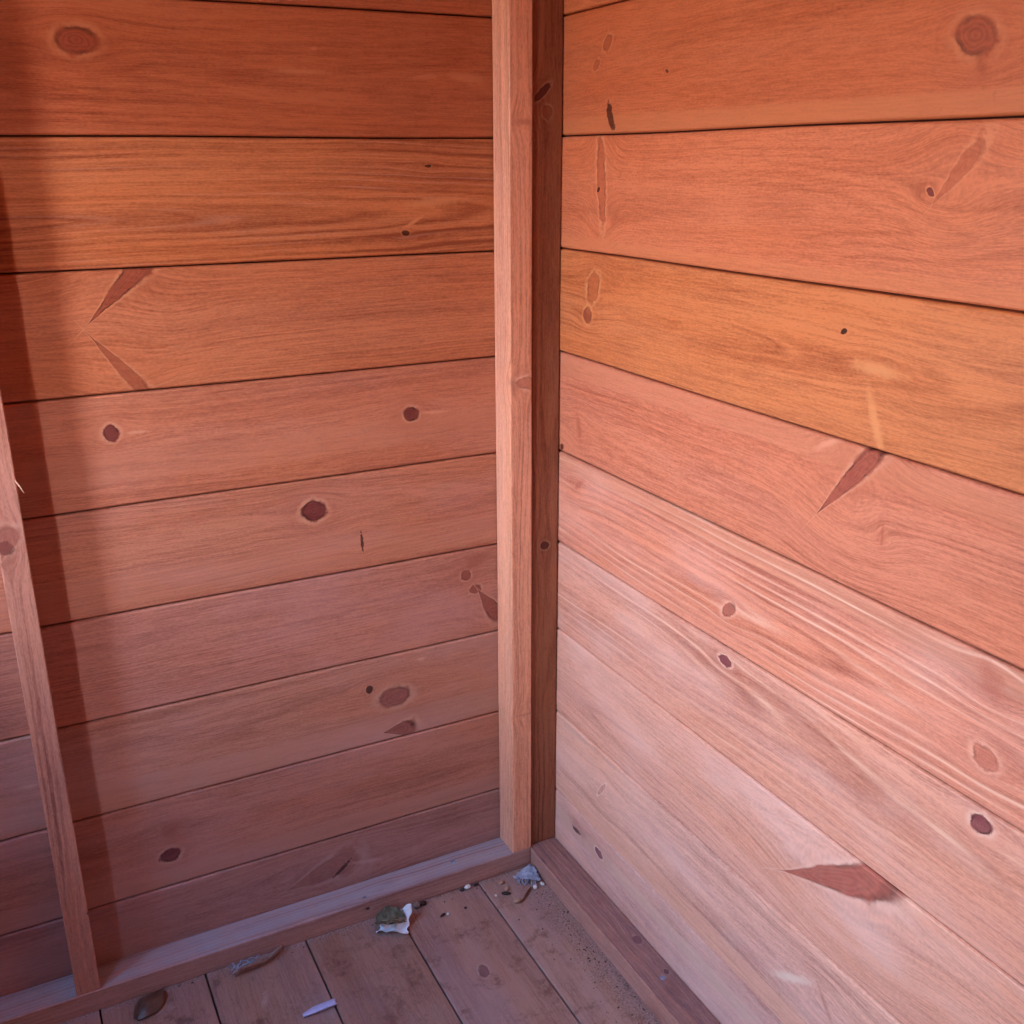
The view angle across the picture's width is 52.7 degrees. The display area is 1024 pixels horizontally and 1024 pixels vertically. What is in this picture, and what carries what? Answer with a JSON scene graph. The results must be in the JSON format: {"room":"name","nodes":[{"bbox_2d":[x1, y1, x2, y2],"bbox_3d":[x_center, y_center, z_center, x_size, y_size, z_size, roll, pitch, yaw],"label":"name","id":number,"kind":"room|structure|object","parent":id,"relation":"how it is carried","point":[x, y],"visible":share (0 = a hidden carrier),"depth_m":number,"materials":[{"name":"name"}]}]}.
{"room":"wooden shed interior","nodes":[
{"label":"wooden shed interior","id":0,"kind":"room"},
{"bbox_2d":[0,0,499,996],"bbox_3d":[-0.400,-0.248,1.008,0.980,1.664,0.021,-10,21,-25],"label":"wall","id":1,"kind":"structure","parent":0,"point":[247,288],"depth_m":1.12,"materials":[{"name":"brown wood"}]},
{"bbox_2d":[0,838,529,1023],"bbox_3d":[-0.401,0.538,1.236,0.937,0.029,0.042,-10,21,-25],"label":"baseboard","id":2,"kind":"structure","parent":1,"relation":"attached to","point":[56,1001],"depth_m":1.27,"materials":[{"name":"wood"}]},
{"bbox_2d":[0,388,99,995],"bbox_3d":[-0.490,-0.179,0.944,0.031,1.520,0.044,-10,21,-25],"label":"stud","id":3,"kind":"object","parent":2,"relation":"on","point":[14,558],"visible":1,"depth_m":1.06,"materials":[{"name":"brown wood"}]},
{"bbox_2d":[492,0,531,852],"bbox_3d":[0.001,-0.263,1.183,0.029,1.520,0.041,-10,21,-25],"label":"post","id":4,"kind":"object","parent":2,"relation":"on","point":[511,19],"visible":1,"depth_m":1.21,"materials":[{"name":"brown wood"}]},
{"bbox_2d":[59,866,661,1023],"bbox_3d":[-0.018,0.819,0.496,1.101,0.030,1.840,-10,21,-25],"label":"floor","id":5,"kind":"structure","parent":0,"point":[479,963],"depth_m":1.23,"materials":[{"name":"brown wood"}]},
{"bbox_2d":[134,986,164,1020],"bbox_3d":[-0.417,0.563,1.188,0.032,0.012,0.042,-4,19,-10],"label":"oval leaf","id":6,"kind":"object","parent":5,"relation":"on","point":[149,1004],"visible":1,"depth_m":1.18,"materials":[{"name":"brown plant"}]},
{"bbox_2d":[228,954,259,974],"bbox_3d":[-0.322,0.545,1.245,0.042,0.009,0.016,-10,21,-25],"label":"cobweb","id":7,"kind":"object","parent":5,"relation":"on","point":[252,960],"visible":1,"depth_m":1.25},
{"bbox_2d":[234,944,283,976],"bbox_3d":[-0.303,0.543,1.245,0.066,0.013,0.008,-16,24,-39],"label":"leaf","id":8,"kind":"object","parent":5,"relation":"on","point":[279,949],"visible":1,"depth_m":1.24,"materials":[{"name":"brown plant"}]},
{"bbox_2d":[303,998,337,1016],"bbox_3d":[-0.220,0.568,1.181,0.040,0.005,0.009,-10,21,-27],"label":"paper strip","id":9,"kind":"object","parent":5,"relation":"on","point":[328,1004],"visible":1,"depth_m":1.18,"materials":[{"name":"white paper"}]},
{"bbox_2d":[376,904,411,933],"bbox_3d":[-0.149,0.514,1.304,0.042,0.027,0.030,1,19,5],"label":"paper scrap","id":10,"kind":"object","parent":5,"relation":"on","point":[406,910],"visible":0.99,"depth_m":1.31,"materials":[{"name":"white paper"}]},
{"bbox_2d":[375,906,406,924],"bbox_3d":[-0.153,0.512,1.301,0.040,0.020,0.025,-1,19,-1],"label":"dried leaf","id":11,"kind":"object","parent":10,"relation":"on","point":[389,915],"visible":1,"depth_m":1.31,"materials":[{"name":"green plant"}]},
{"bbox_2d":[164,880,649,1023],"bbox_3d":[-0.109,0.589,1.126,0.526,0.001,0.437,-10,21,-25],"label":"dirt","id":12,"kind":"object","parent":5,"relation":"on","point":[487,880],"visible":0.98,"depth_m":1.27,"materials":[{"name":"brown soil"}]},
{"bbox_2d":[413,901,419,907],"bbox_3d":[-0.124,0.511,1.343,0.010,0.007,0.010,-10,21,-25],"label":"pebble","id":13,"kind":"object","parent":5,"relation":"on","point":[416,904],"visible":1,"depth_m":1.34,"materials":[{"name":"brown stone"}]},
{"bbox_2d":[513,887,530,902],"bbox_3d":[0.016,0.505,1.361,0.009,0.006,0.038,15,24,38],"label":"stalk","id":14,"kind":"object","parent":5,"relation":"on","point":[516,900],"visible":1,"depth_m":1.35,"materials":[{"name":"brown plant"}]},
{"bbox_2d":[513,864,540,885],"bbox_3d":[0.021,0.490,1.397,0.039,0.010,0.034,3,19,10],"label":"cobweb","id":15,"kind":"object","parent":5,"relation":"on","point":[529,872],"visible":1,"depth_m":1.40},
{"bbox_2d":[554,0,1023,1023],"bbox_3d":[0.458,-0.065,0.455,0.021,1.666,1.800,-10,21,-25],"label":"wall","id":16,"kind":"structure","parent":0,"point":[789,739],"depth_m":0.89,"materials":[{"name":"brown wood"}]},
{"bbox_2d":[530,837,719,1023],"bbox_3d":[0.435,0.715,0.705,0.042,0.029,1.799,-10,21,-25],"label":"baseboard","id":17,"kind":"structure","parent":16,"relation":"attached to","point":[659,987],"depth_m":1.25,"materials":[{"name":"wood"}]},
{"bbox_2d":[531,0,562,843],"bbox_3d":[0.031,-0.269,1.200,0.039,1.520,0.036,-10,21,-25],"label":"stud","id":18,"kind":"object","parent":17,"relation":"on","point":[547,15],"visible":0.75,"depth_m":1.23,"materials":[{"name":"brown wood"}]}
]}

